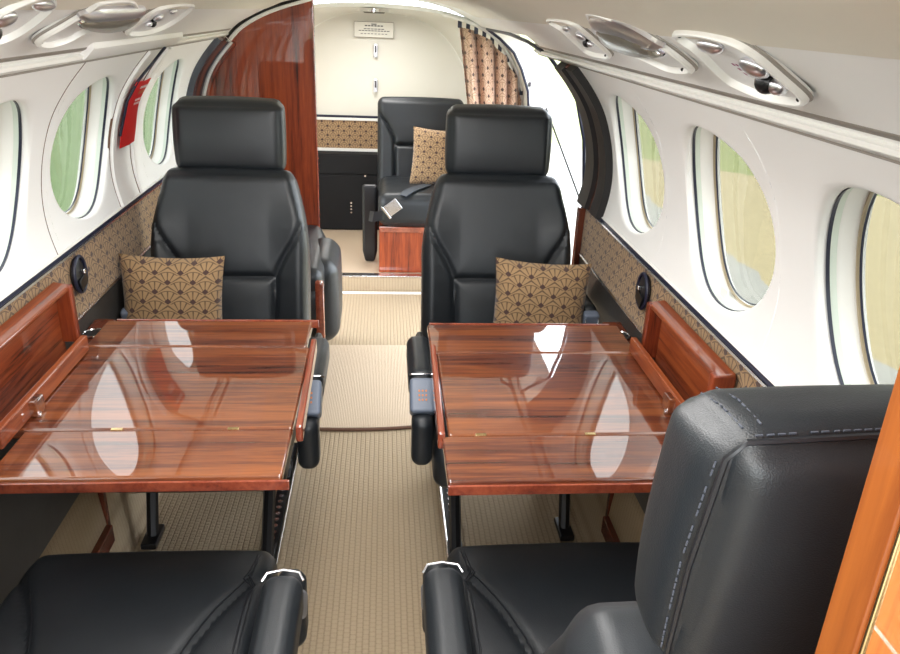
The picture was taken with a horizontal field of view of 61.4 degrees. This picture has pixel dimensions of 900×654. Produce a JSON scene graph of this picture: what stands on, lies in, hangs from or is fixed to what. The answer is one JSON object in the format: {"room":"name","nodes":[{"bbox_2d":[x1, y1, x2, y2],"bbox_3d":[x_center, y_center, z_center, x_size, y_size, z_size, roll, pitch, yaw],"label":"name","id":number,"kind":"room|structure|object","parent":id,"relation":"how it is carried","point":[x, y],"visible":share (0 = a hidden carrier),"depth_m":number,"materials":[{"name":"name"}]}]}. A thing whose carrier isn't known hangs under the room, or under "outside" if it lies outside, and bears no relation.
{"room":"aircraft cabin","nodes":[
{"label":"aircraft cabin","id":0,"kind":"room"},
{"bbox_2d":[39,493,159,557],"bbox_3d":[-0.790,0.736,1.276,0.035,0.300,4.300,0,23,-5],"label":"wall","id":1,"kind":"structure","parent":0,"point":[81,528],"depth_m":1.81,"materials":[{"name":"beige fabric"}]},
{"bbox_2d":[0,39,213,297],"bbox_3d":[-0.762,-0.069,0.940,0.168,0.425,4.300,0,23,-5],"label":"wall","id":2,"kind":"structure","parent":0,"point":[37,94],"depth_m":1.63,"materials":[{"name":"beige plastic"}]},
{"bbox_2d":[0,101,21,270],"bbox_3d":[-0.850,-0.245,1.359,0.137,0.356,0.389,0,23,-5],"label":"window","id":3,"kind":"structure","parent":2,"relation":"in","point":[10,114],"depth_m":1.52,"materials":[{"name":"white plastic"}]},
{"bbox_2d":[41,63,84,254],"bbox_3d":[-0.808,-0.348,1.599,0.136,0.411,0.005,0,23,-5],"label":"trim","id":4,"kind":"structure","parent":2,"relation":"attached to","point":[84,63],"depth_m":1.59,"materials":[{"name":"grey plastic"}]},
{"bbox_2d":[0,248,150,604],"bbox_3d":[-0.807,0.435,1.148,0.023,0.352,4.300,0,23,-5],"label":"panel","id":5,"kind":"object","parent":2,"relation":"attached to","point":[28,522],"depth_m":1.51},
{"bbox_2d":[82,319,115,342],"bbox_3d":[-0.841,0.020,1.792,0.057,0.020,0.190,0,23,-5],"label":"console","id":6,"kind":"object","parent":5,"relation":"attached to","point":[95,327],"visible":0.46,"depth_m":1.82,"materials":[{"name":"brown wood"}]},
{"bbox_2d":[82,328,100,338],"bbox_3d":[-0.838,0.019,1.786,0.052,0.014,0.052,0,23,-5],"label":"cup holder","id":7,"kind":"object","parent":6,"relation":"on","point":[90,332],"depth_m":1.79,"materials":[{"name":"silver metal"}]},
{"bbox_2d":[0,319,318,552],"bbox_3d":[-0.565,0.360,1.561,0.566,0.582,0.739,0,23,-5],"label":"folding table","id":8,"kind":"object","parent":5,"relation":"attached to","point":[144,405],"visible":0.92,"depth_m":1.39,"materials":[{"name":"brown wood"}]},
{"bbox_2d":[49,75,108,217],"bbox_3d":[-0.889,-0.439,1.818,0.137,0.356,0.389,0,23,-5],"label":"window","id":9,"kind":"structure","parent":2,"relation":"in","point":[96,94],"depth_m":1.97,"materials":[{"name":"white plastic"}]},
{"bbox_2d":[0,185,160,325],"bbox_3d":[-0.810,0.201,1.049,0.004,0.150,4.300,0,23,-5],"label":"fabric panel","id":10,"kind":"object","parent":2,"relation":"attached to","point":[130,234],"visible":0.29,"depth_m":1.95,"materials":[{"name":"beige fabric"}]},
{"bbox_2d":[0,282,80,421],"bbox_3d":[-0.818,0.074,1.441,0.042,0.171,0.482,0,23,-5],"label":"lid","id":11,"kind":"object","parent":10,"relation":"attached to","point":[32,340],"visible":0.88,"depth_m":1.51,"materials":[{"name":"brown wood"}]},
{"bbox_2d":[70,254,88,293],"bbox_3d":[-0.861,-0.123,1.763,0.029,0.093,0.077,0,23,-5],"label":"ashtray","id":12,"kind":"object","parent":10,"relation":"attached to","point":[78,269],"visible":1,"depth_m":1.75,"materials":[{"name":"black plastic"}]},
{"bbox_2d":[78,243,150,321],"bbox_3d":[-0.814,0.271,1.078,0.020,0.009,4.300,0,23,-5],"label":"trim","id":13,"kind":"structure","parent":10,"relation":"attached to","point":[148,247],"depth_m":1.93,"materials":[{"name":"silver metal"}]},
{"bbox_2d":[0,182,161,311],"bbox_3d":[-0.818,0.132,1.019,0.039,0.006,4.300,0,23,-5],"label":"trim","id":14,"kind":"structure","parent":2,"relation":"attached to","point":[14,298],"depth_m":1.72,"materials":[{"name":"silver metal"}]},
{"bbox_2d":[0,165,177,306],"bbox_3d":[-0.820,0.126,1.017,0.036,0.008,4.300,0,23,-5],"label":"trim","id":15,"kind":"structure","parent":2,"relation":"attached to","point":[105,223],"depth_m":1.73,"materials":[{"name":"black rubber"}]},
{"bbox_2d":[0,32,228,77],"bbox_3d":[-0.667,-0.264,0.855,0.027,0.017,4.280,0,23,-5],"label":"trim","id":16,"kind":"structure","parent":2,"relation":"attached to","point":[38,64],"depth_m":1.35,"materials":[{"name":"white plastic"}]},
{"bbox_2d":[0,28,230,62],"bbox_3d":[-0.662,-0.280,0.849,0.036,0.016,4.280,0,23,-5],"label":"trim","id":17,"kind":"structure","parent":2,"relation":"attached to","point":[9,59],"depth_m":1.31,"materials":[{"name":"beige plastic"}]},
{"bbox_2d":[108,50,153,206],"bbox_3d":[-0.841,-0.523,2.015,0.141,0.411,0.030,0,23,-5],"label":"trim","id":18,"kind":"structure","parent":2,"relation":"attached to","point":[113,140],"depth_m":2.00,"materials":[{"name":"beige plastic"}]},
{"bbox_2d":[80,32,182,59],"bbox_3d":[-0.734,-0.665,1.779,0.044,0.039,0.700,0,23,-5],"label":"trim","id":19,"kind":"structure","parent":2,"relation":"attached to","point":[106,48],"depth_m":1.67,"materials":[{"name":"beige plastic"}]},
{"bbox_2d":[119,47,165,147],"bbox_3d":[-0.831,-0.627,2.065,0.130,0.263,0.133,0,23,-5],"label":"ribbon","id":20,"kind":"object","parent":2,"relation":"hanging from","point":[128,123],"visible":1,"depth_m":2.06,"materials":[{"name":"red fabric"}]},
{"bbox_2d":[130,47,170,192],"bbox_3d":[-0.855,-0.590,2.175,0.142,0.411,0.032,0,23,-5],"label":"trim","id":21,"kind":"structure","parent":2,"relation":"attached to","point":[136,170],"depth_m":2.19,"materials":[{"name":"beige plastic"}]},
{"bbox_2d":[141,59,178,163],"bbox_3d":[-0.943,-0.705,2.452,0.137,0.356,0.389,0,23,-5],"label":"window","id":22,"kind":"structure","parent":2,"relation":"in","point":[166,82],"depth_m":2.61,"materials":[{"name":"white plastic"}]},
{"bbox_2d":[186,37,223,95],"bbox_3d":[-0.898,-0.843,2.779,0.159,0.428,0.060,0,23,-5],"label":"trim","id":23,"kind":"structure","parent":2,"relation":"attached to","point":[214,45],"depth_m":2.72,"materials":[{"name":"plastic"}]},
{"bbox_2d":[196,37,227,95],"bbox_3d":[-0.899,-0.860,2.821,0.165,0.428,0.028,0,23,-5],"label":"trim","id":24,"kind":"structure","parent":2,"relation":"attached to","point":[223,44],"depth_m":2.77,"materials":[{"name":"black plastic"}]},
{"bbox_2d":[200,36,229,95],"bbox_3d":[-0.900,-0.874,2.854,0.168,0.428,0.038,0,23,-5],"label":"trim","id":25,"kind":"structure","parent":2,"relation":"attached to","point":[224,37],"depth_m":2.81,"materials":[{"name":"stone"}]},
{"bbox_2d":[210,1,317,225],"bbox_3d":[-0.764,-0.592,3.067,0.452,1.372,0.035,0,23,-5],"label":"wall","id":26,"kind":"structure","parent":0,"point":[272,56],"depth_m":2.90,"materials":[{"name":"brown wood"}]},
{"bbox_2d":[203,36,231,95],"bbox_3d":[-0.900,-0.885,2.880,0.172,0.428,0.014,0,23,-5],"label":"trim","id":27,"kind":"structure","parent":26,"relation":"attached to","point":[230,44],"depth_m":2.84,"materials":[{"name":"white plastic"}]},
{"bbox_2d":[206,38,235,95],"bbox_3d":[-0.898,-0.893,2.901,0.180,0.428,0.027,0,23,-5],"label":"trim","id":28,"kind":"structure","parent":26,"relation":"attached to","point":[233,45],"depth_m":2.86,"materials":[{"name":"brown wood"}]},
{"bbox_2d":[226,0,299,37],"bbox_3d":[-0.765,-0.836,2.932,0.460,0.841,0.012,0,23,-5],"label":"trim","id":29,"kind":"structure","parent":26,"relation":"attached to","point":[236,26],"depth_m":2.80,"materials":[{"name":"brown wood"}]},
{"bbox_2d":[229,0,311,40],"bbox_3d":[-0.757,-0.833,2.939,0.462,0.843,0.016,0,23,-5],"label":"trim","id":30,"kind":"structure","parent":26,"relation":"attached to","point":[263,14],"depth_m":2.80,"materials":[{"name":"white plastic"}]},
{"bbox_2d":[312,0,319,226],"bbox_3d":[-0.538,-0.590,3.087,0.006,1.370,0.040,0,23,-5],"label":"trim","id":31,"kind":"structure","parent":26,"relation":"attached to","point":[313,20],"depth_m":2.97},
{"bbox_2d":[317,120,377,148],"bbox_3d":[-0.643,-1.165,4.583,0.640,0.167,0.001,0,23,-5],"label":"wall","id":32,"kind":"structure","parent":0,"point":[331,133],"depth_m":4.58,"materials":[{"name":"beige fabric"}]},
{"bbox_2d":[317,117,377,120],"bbox_3d":[-0.639,-1.248,4.546,0.620,0.016,0.010,0,23,-5],"label":"trim","id":33,"kind":"structure","parent":32,"relation":"attached to","point":[318,118],"depth_m":4.54,"materials":[{"name":"white plastic"}]},
{"bbox_2d":[317,114,377,118],"bbox_3d":[-0.638,-1.262,4.541,0.620,0.014,0.008,0,23,-5],"label":"trim","id":34,"kind":"structure","parent":32,"relation":"attached to","point":[318,115],"depth_m":4.54,"materials":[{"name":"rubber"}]},
{"bbox_2d":[318,147,377,151],"bbox_3d":[-0.646,-1.080,4.616,0.620,0.018,0.010,0,23,-5],"label":"trim","id":35,"kind":"structure","parent":32,"relation":"attached to","point":[319,148],"depth_m":4.61,"materials":[{"name":"white plastic"}]},
{"bbox_2d":[134,290,585,653],"bbox_3d":[-0.197,0.781,1.683,1.320,0.050,4.920,0,23,-5],"label":"floor","id":36,"kind":"structure","parent":0,"point":[364,524],"depth_m":2.15,"materials":[{"name":"beige carpet"}]},
{"bbox_2d":[106,96,329,558],"bbox_3d":[-0.605,-0.010,2.040,0.553,1.093,0.864,-1,23,-8],"label":"seat","id":37,"kind":"object","parent":36,"relation":"on","point":[230,194],"visible":0.35,"depth_m":2.17,"materials":[{"name":"black leather"}]},
{"bbox_2d":[118,253,224,318],"bbox_3d":[-0.756,-0.055,2.072,0.285,0.288,0.125,-2,23,-9],"label":"throw pillow","id":38,"kind":"object","parent":37,"relation":"on","point":[153,287],"visible":0.55,"depth_m":2.02,"materials":[{"name":"fabric"}]},
{"bbox_2d":[274,442,297,568],"bbox_3d":[-0.436,0.771,1.593,0.044,0.019,2.000,0,23,-5],"label":"track","id":39,"kind":"object","parent":36,"relation":"on","point":[281,498],"visible":0.23,"depth_m":2.18,"materials":[{"name":"silver metal"}]},
{"bbox_2d":[0,550,307,653],"bbox_3d":[-0.490,0.435,0.952,0.575,1.118,0.920,0,23,-5],"label":"seat","id":40,"kind":"object","parent":39,"relation":"on","point":[201,601],"visible":1,"depth_m":1.22,"materials":[{"name":"black leather"}]},
{"bbox_2d":[307,225,342,340],"bbox_3d":[-0.694,-0.104,2.913,0.545,0.583,0.672,0,23,-5],"label":"seat","id":41,"kind":"object","parent":36,"relation":"on","point":[326,260],"visible":0.22,"depth_m":2.81,"materials":[{"name":"black leather"}]},
{"bbox_2d":[311,291,315,319],"bbox_3d":[-0.697,-0.170,2.916,0.440,0.172,0.584,0,23,-5],"label":"seat cushion","id":42,"kind":"object","parent":41,"relation":"on","point":[313,313],"depth_m":2.67,"materials":[{"name":"black leather"}]},
{"bbox_2d":[320,345,411,427],"bbox_3d":[-0.315,0.215,2.953,0.440,0.006,0.700,0,23,-5],"label":"mat","id":43,"kind":"object","parent":36,"relation":"on","point":[366,386],"visible":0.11,"depth_m":2.90,"materials":[{"name":"beige carpet"}]},
{"bbox_2d":[320,425,410,430],"bbox_3d":[-0.292,0.350,2.624,0.422,0.012,0.027,0,23,-7],"label":"binding","id":44,"kind":"object","parent":43,"relation":"attached to","point":[408,426],"visible":0.69,"depth_m":2.61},
{"bbox_2d":[439,486,448,557],"bbox_3d":[0.047,0.773,1.635,0.044,0.019,2.000,0,23,-5],"label":"track","id":45,"kind":"object","parent":36,"relation":"on","point":[445,497],"visible":0.04,"depth_m":2.19,"materials":[{"name":"silver metal"}]},
{"bbox_2d":[406,104,599,553],"bbox_3d":[0.155,-0.006,2.104,0.531,1.093,0.877,3,23,1],"label":"seat","id":46,"kind":"object","parent":45,"relation":"on","point":[496,197],"visible":0.52,"depth_m":2.24,"materials":[{"name":"black leather"}]},
{"bbox_2d":[431,407,447,487],"bbox_3d":[0.160,0.224,2.056,0.440,0.172,0.584,0,23,-5],"label":"seat cushion","id":47,"kind":"object","parent":46,"relation":"on","point":[437,458],"depth_m":1.79,"materials":[{"name":"black leather"}]},
{"bbox_2d":[493,257,591,323],"bbox_3d":[0.254,-0.048,2.162,0.286,0.290,0.126,2,23,-1],"label":"throw pillow","id":48,"kind":"object","parent":46,"relation":"on","point":[526,292],"visible":0.65,"depth_m":2.11,"materials":[{"name":"fabric"}]},
{"bbox_2d":[421,384,893,653],"bbox_3d":[0.239,0.419,1.037,0.545,1.138,0.864,0,23,-5],"label":"seat","id":49,"kind":"object","parent":45,"relation":"on","point":[756,492],"visible":0.94,"depth_m":0.48,"materials":[{"name":"black leather"}]},
{"bbox_2d":[447,542,639,653],"bbox_3d":[0.231,0.565,1.248,0.440,0.172,0.584,0,23,-5],"label":"seat cushion","id":50,"kind":"object","parent":49,"relation":"on","point":[520,598],"depth_m":1.31,"materials":[{"name":"black leather"}]},
{"bbox_2d":[322,229,420,277],"bbox_3d":[-0.410,-0.402,4.405,1.360,0.120,1.030,0,23,-5],"label":"floor","id":51,"kind":"structure","parent":0,"point":[350,242],"depth_m":4.29,"materials":[{"name":"beige carpet"}]},
{"bbox_2d":[318,151,378,229],"bbox_3d":[-0.670,-0.835,4.651,0.500,0.465,0.112,0,23,-5],"label":"base cabinet","id":52,"kind":"object","parent":51,"relation":"on","point":[342,174],"visible":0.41,"depth_m":4.59,"materials":[{"name":"black wood"}]},
{"bbox_2d":[377,97,463,272],"bbox_3d":[-0.135,-0.778,4.088,0.512,0.838,0.655,0,23,-5],"label":"seat","id":53,"kind":"object","parent":51,"relation":"on","point":[400,236],"visible":0.59,"depth_m":4.11,"materials":[{"name":"black leather"}]},
{"bbox_2d":[362,184,376,260],"bbox_3d":[-0.429,-0.555,4.061,0.080,0.420,0.038,0,23,-5],"label":"armrest","id":54,"kind":"object","parent":53,"relation":"attached to","point":[369,191],"visible":0.97,"depth_m":4.04,"materials":[{"name":"black leather"}]},
{"bbox_2d":[369,183,431,221],"bbox_3d":[-0.234,-0.625,3.872,0.339,0.168,0.139,-12,27,-30],"label":"belt","id":55,"kind":"object","parent":53,"relation":"on","point":[393,206],"visible":1,"depth_m":3.81,"materials":[{"name":"grey fabric"}]},
{"bbox_2d":[378,175,434,226],"bbox_3d":[-0.144,-0.689,4.084,0.480,0.190,0.580,0,23,-5],"label":"seat cushion","id":56,"kind":"object","parent":53,"relation":"on","point":[413,213],"depth_m":3.83,"materials":[{"name":"black leather"}]},
{"bbox_2d":[409,126,446,183],"bbox_3d":[-0.069,-0.890,3.984,0.284,0.305,0.133,2,23,-1],"label":"throw pillow","id":57,"kind":"object","parent":53,"relation":"on","point":[428,163],"visible":0.64,"depth_m":3.94,"materials":[{"name":"fabric"}]},
{"bbox_2d":[315,12,466,115],"bbox_3d":[-0.444,-1.226,4.610,1.093,1.280,0.001,0,23,-5],"label":"wall","id":58,"kind":"structure","parent":0,"point":[418,61],"depth_m":4.48,"materials":[{"name":"beige plastic"}]},
{"bbox_2d":[354,21,393,37],"bbox_3d":[-0.438,-1.712,4.366,0.225,0.086,0.007,0,23,-5],"label":"placard","id":59,"kind":"object","parent":58,"relation":"attached to","point":[367,29],"visible":1,"depth_m":4.36,"materials":[{"name":"beige plastic"}]},
{"bbox_2d":[314,7,510,67],"bbox_3d":[-0.402,-1.044,4.125,1.431,1.320,1.050,0,23,-5],"label":"wall","id":60,"kind":"structure","parent":0,"point":[448,27],"depth_m":4.08,"materials":[{"name":"beige plastic"}]},
{"bbox_2d":[359,8,388,13],"bbox_3d":[-0.386,-1.609,3.861,0.150,0.021,0.150,0,23,-5],"label":"dome light","id":61,"kind":"object","parent":60,"relation":"attached to","point":[365,10],"visible":1,"depth_m":3.81,"materials":[{"name":"silver metal"}]},
{"bbox_2d":[342,277,420,290],"bbox_3d":[-0.363,-0.223,3.917,1.150,0.068,0.012,0,23,-5],"label":"trim","id":62,"kind":"structure","parent":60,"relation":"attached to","point":[348,283],"depth_m":3.91,"materials":[{"name":"beige carpet"}]},
{"bbox_2d":[342,273,420,276],"bbox_3d":[-0.368,-0.270,3.928,1.050,0.006,0.050,0,23,-5],"label":"sill","id":63,"kind":"structure","parent":60,"relation":"attached to","point":[343,274],"depth_m":3.92,"materials":[{"name":"silver metal"}]},
{"bbox_2d":[342,291,420,293],"bbox_3d":[-0.365,-0.175,3.884,0.900,0.006,0.022,0,23,-5],"label":"trim","id":64,"kind":"structure","parent":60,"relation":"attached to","point":[343,292],"depth_m":3.88,"materials":[{"name":"silver metal"}]},
{"bbox_2d":[314,2,522,104],"bbox_3d":[-0.360,-0.835,3.628,1.431,1.320,0.050,0,23,-5],"label":"trim","id":65,"kind":"structure","parent":60,"relation":"attached to","point":[338,4],"depth_m":3.36,"materials":[{"name":"white plastic"}]},
{"bbox_2d":[0,0,899,59],"bbox_3d":[-0.143,-0.497,1.139,0.784,0.067,4.900,0,23,-5],"label":"ceiling","id":66,"kind":"structure","parent":0,"point":[870,28],"depth_m":0.66,"materials":[{"name":"white plastic"}]},
{"bbox_2d":[0,9,899,145],"bbox_3d":[-0.146,-0.426,1.169,1.096,0.096,4.900,0,23,-5],"label":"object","id":67,"kind":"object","parent":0,"point":[864,91],"depth_m":0.88,"materials":[{"name":"beige plastic"}]},
{"bbox_2d":[0,0,56,44],"bbox_3d":[-0.533,-0.377,0.927,0.100,0.074,0.162,-7,24,-22],"label":"pod","id":68,"kind":"object","parent":67,"relation":"attached to","point":[14,23],"visible":0.99,"depth_m":0.95,"materials":[{"name":"white plastic"}]},
{"bbox_2d":[31,0,145,48],"bbox_3d":[-0.574,-0.502,1.243,0.130,0.084,0.330,0,23,-5],"label":"pod","id":69,"kind":"object","parent":67,"relation":"attached to","point":[99,18],"visible":0.99,"depth_m":1.17,"materials":[{"name":"white plastic"}]},
{"bbox_2d":[76,5,145,32],"bbox_3d":[-0.558,-0.505,1.244,0.064,0.047,0.327,0,23,-5],"label":"lamp","id":70,"kind":"object","parent":69,"relation":"attached to","point":[94,18],"depth_m":1.20,"materials":[{"name":"silver metal"}]},
{"bbox_2d":[123,4,194,36],"bbox_3d":[-0.605,-0.644,1.582,0.116,0.076,0.340,0,23,-5],"label":"pod","id":71,"kind":"object","parent":67,"relation":"attached to","point":[155,20],"visible":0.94,"depth_m":1.57,"materials":[{"name":"white plastic"}]},
{"bbox_2d":[442,13,522,104],"bbox_3d":[0.144,-0.989,3.567,0.394,0.891,0.104,0,23,-5],"label":"curtain","id":72,"kind":"object","parent":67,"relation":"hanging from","point":[489,79],"visible":0.53,"depth_m":3.47,"materials":[{"name":"fabric"}]},
{"bbox_2d":[546,19,613,58],"bbox_3d":[0.254,-0.558,1.462,0.123,0.080,0.299,0,23,-5],"label":"pod","id":73,"kind":"object","parent":67,"relation":"attached to","point":[583,38],"visible":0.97,"depth_m":1.45,"materials":[{"name":"white plastic"}]},
{"bbox_2d":[585,14,697,74],"bbox_3d":[0.269,-0.423,1.117,0.139,0.089,0.308,0,23,-5],"label":"pod","id":74,"kind":"object","parent":67,"relation":"attached to","point":[617,36],"visible":0.84,"depth_m":1.04,"materials":[{"name":"white plastic"}]},
{"bbox_2d":[588,18,665,57],"bbox_3d":[0.250,-0.426,1.112,0.081,0.057,0.305,0,23,-5],"label":"lamp","id":75,"kind":"object","parent":74,"relation":"attached to","point":[620,37],"depth_m":1.04,"materials":[{"name":"silver metal"}]},
{"bbox_2d":[672,30,813,106],"bbox_3d":[0.316,-0.285,0.827,0.125,0.081,0.211,0,23,-5],"label":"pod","id":76,"kind":"object","parent":67,"relation":"attached to","point":[742,66],"visible":0.98,"depth_m":0.80,"materials":[{"name":"white plastic"}]},
{"bbox_2d":[570,493,644,541],"bbox_3d":[0.492,0.900,1.009,0.035,0.300,3.480,0,23,-5],"label":"wall","id":77,"kind":"structure","parent":0,"point":[626,515],"depth_m":1.96,"materials":[{"name":"beige fabric"}]},
{"bbox_2d":[571,206,585,264],"bbox_3d":[0.408,-0.006,2.525,0.045,0.800,0.030,0,23,-5],"label":"trim","id":78,"kind":"structure","parent":77,"relation":"attached to","point":[580,216],"depth_m":2.39,"materials":[{"name":"brown wood"}]},
{"bbox_2d":[579,67,899,385],"bbox_3d":[0.529,0.092,0.683,0.168,0.425,3.500,0,23,-5],"label":"wall","id":79,"kind":"structure","parent":0,"point":[804,179],"depth_m":1.20,"materials":[{"name":"beige plastic"}]},
{"bbox_2d":[486,28,585,182],"bbox_3d":[0.330,-0.519,3.077,0.320,1.315,1.396,0,23,-5],"label":"door","id":80,"kind":"structure","parent":79,"relation":"in","point":[536,92],"depth_m":3.35,"materials":[{"name":"white plastic"}]},
{"bbox_2d":[546,108,578,195],"bbox_3d":[0.422,-0.538,2.709,0.018,0.405,0.581,-3,23,-13],"label":"cable","id":81,"kind":"object","parent":80,"relation":"attached to","point":[561,149],"visible":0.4,"depth_m":2.72,"materials":[{"name":"black paint"}]},
{"bbox_2d":[554,62,597,209],"bbox_3d":[0.376,-0.562,2.244,0.154,0.420,0.100,0,23,-5],"label":"trim","id":82,"kind":"structure","parent":79,"relation":"attached to","point":[588,186],"depth_m":2.23,"materials":[{"name":"black plastic"}]},
{"bbox_2d":[565,64,598,209],"bbox_3d":[0.386,-0.537,2.185,0.145,0.420,0.026,0,23,-5],"label":"trim","id":83,"kind":"structure","parent":79,"relation":"attached to","point":[568,65],"depth_m":2.24,"materials":[{"name":"black plastic"}]},
{"bbox_2d":[566,65,612,219],"bbox_3d":[0.388,-0.516,2.134,0.149,0.420,0.080,0,23,-5],"label":"trim","id":84,"kind":"structure","parent":79,"relation":"attached to","point":[605,172],"depth_m":2.12,"materials":[{"name":"black plastic"}]},
{"bbox_2d":[579,256,653,513],"bbox_3d":[0.533,0.600,0.886,0.023,0.352,3.480,0,23,-5],"label":"panel","id":85,"kind":"object","parent":79,"relation":"attached to","point":[608,309],"visible":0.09,"depth_m":2.10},
{"bbox_2d":[427,323,684,541],"bbox_3d":[0.215,0.366,1.622,0.521,0.582,0.724,0,23,-5],"label":"folding table","id":86,"kind":"object","parent":85,"relation":"attached to","point":[529,408],"visible":0.8,"depth_m":1.47,"materials":[{"name":"brown wood"}]},
{"bbox_2d":[578,252,642,334],"bbox_3d":[0.554,0.435,0.818,0.020,0.009,3.480,0,23,-5],"label":"trim","id":87,"kind":"structure","parent":85,"relation":"attached to","point":[595,273],"depth_m":2.04,"materials":[{"name":"silver metal"}]},
{"bbox_2d":[602,322,630,342],"bbox_3d":[0.427,0.026,1.903,0.057,0.020,0.190,0,23,-5],"label":"console","id":88,"kind":"object","parent":85,"relation":"attached to","point":[619,325],"visible":0.34,"depth_m":1.95,"materials":[{"name":"brown wood"}]},
{"bbox_2d":[621,331,629,339],"bbox_3d":[0.425,0.025,1.897,0.052,0.014,0.052,0,23,-5],"label":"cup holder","id":89,"kind":"object","parent":88,"relation":"on","point":[625,333],"depth_m":1.90,"materials":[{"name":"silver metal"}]},
{"bbox_2d":[616,96,653,232],"bbox_3d":[0.477,-0.413,1.891,0.137,0.356,0.389,0,23,-5],"label":"window","id":90,"kind":"structure","parent":79,"relation":"in","point":[628,121],"depth_m":2.05,"materials":[{"name":"white plastic"}]},
{"bbox_2d":[580,210,762,387],"bbox_3d":[0.555,0.366,0.789,0.004,0.150,3.480,0,23,-5],"label":"fabric panel","id":91,"kind":"object","parent":79,"relation":"attached to","point":[613,263],"visible":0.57,"depth_m":1.94,"materials":[{"name":"beige fabric"}]},
{"bbox_2d":[635,272,650,309],"bbox_3d":[0.459,-0.086,1.804,0.029,0.093,0.077,0,23,-5],"label":"ashtray","id":92,"kind":"object","parent":91,"relation":"attached to","point":[643,285],"visible":0.98,"depth_m":1.79,"materials":[{"name":"black plastic"}]},
{"bbox_2d":[641,300,735,399],"bbox_3d":[0.466,0.090,1.531,0.042,0.171,0.372,0,23,-5],"label":"table cassette","id":93,"kind":"object","parent":91,"relation":"attached to","point":[692,367],"visible":0.73,"depth_m":1.54,"materials":[{"name":"brown wood"}]},
{"bbox_2d":[586,209,767,386],"bbox_3d":[0.570,0.296,0.761,0.039,0.006,3.480,0,23,-5],"label":"trim","id":94,"kind":"structure","parent":79,"relation":"attached to","point":[705,326],"depth_m":1.52,"materials":[{"name":"silver metal"}]},
{"bbox_2d":[600,217,778,386],"bbox_3d":[0.572,0.291,0.759,0.036,0.008,3.480,0,23,-5],"label":"trim","id":95,"kind":"structure","parent":79,"relation":"attached to","point":[755,370],"depth_m":1.51,"materials":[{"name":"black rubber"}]},
{"bbox_2d":[534,49,899,164],"bbox_3d":[0.439,-0.170,0.739,0.027,0.017,3.820,0,23,-5],"label":"trim","id":96,"kind":"structure","parent":79,"relation":"attached to","point":[877,147],"depth_m":0.98,"materials":[{"name":"white plastic"}]},
{"bbox_2d":[534,43,899,140],"bbox_3d":[0.436,-0.185,0.732,0.036,0.016,3.820,0,23,-5],"label":"trim","id":97,"kind":"structure","parent":79,"relation":"attached to","point":[892,136],"depth_m":0.97,"materials":[{"name":"beige plastic"}]},
{"bbox_2d":[692,126,766,310],"bbox_3d":[0.519,-0.207,1.403,0.137,0.356,0.389,0,23,-5],"label":"window","id":98,"kind":"structure","parent":79,"relation":"in","point":[705,145],"depth_m":1.56,"materials":[{"name":"white plastic"}]},
{"bbox_2d":[826,188,878,384],"bbox_3d":[0.560,-0.009,0.931,0.137,0.356,0.389,0,23,-5],"label":"window","id":99,"kind":"structure","parent":79,"relation":"in","point":[851,213],"depth_m":1.10,"materials":[{"name":"white plastic"}]},
{"bbox_2d":[866,551,899,653],"bbox_3d":[0.379,0.513,0.533,0.411,1.372,0.022,0,23,-5],"label":"wall","id":100,"kind":"structure","parent":0,"point":[885,638],"depth_m":0.35,"materials":[{"name":"orange wood"}]},
{"bbox_2d":[815,367,899,653],"bbox_3d":[0.173,0.509,0.513,0.005,1.370,0.024,0,23,-5],"label":"trim","id":101,"kind":"structure","parent":100,"relation":"attached to","point":[877,518],"depth_m":0.34,"materials":[{"name":"brown wood"}]},
{"bbox_2d":[857,521,899,653],"bbox_3d":[0.175,0.514,0.502,0.003,1.370,0.003,0,23,-5],"label":"trim","id":102,"kind":"structure","parent":100,"relation":"attached to","point":[895,548],"depth_m":0.34,"materials":[{"name":"gold metal"}]},
{"label":"outside","id":103,"kind":"structure","parent":0,"visible":0},
{"bbox_2d":[50,34,899,383],"bbox_3d":[-0.146,2.444,1.016,300.000,0.001,300.000,0,23,-5],"label":"windows","id":104,"kind":"structure","parent":103,"point":[749,235],"depth_m":11.53,"materials":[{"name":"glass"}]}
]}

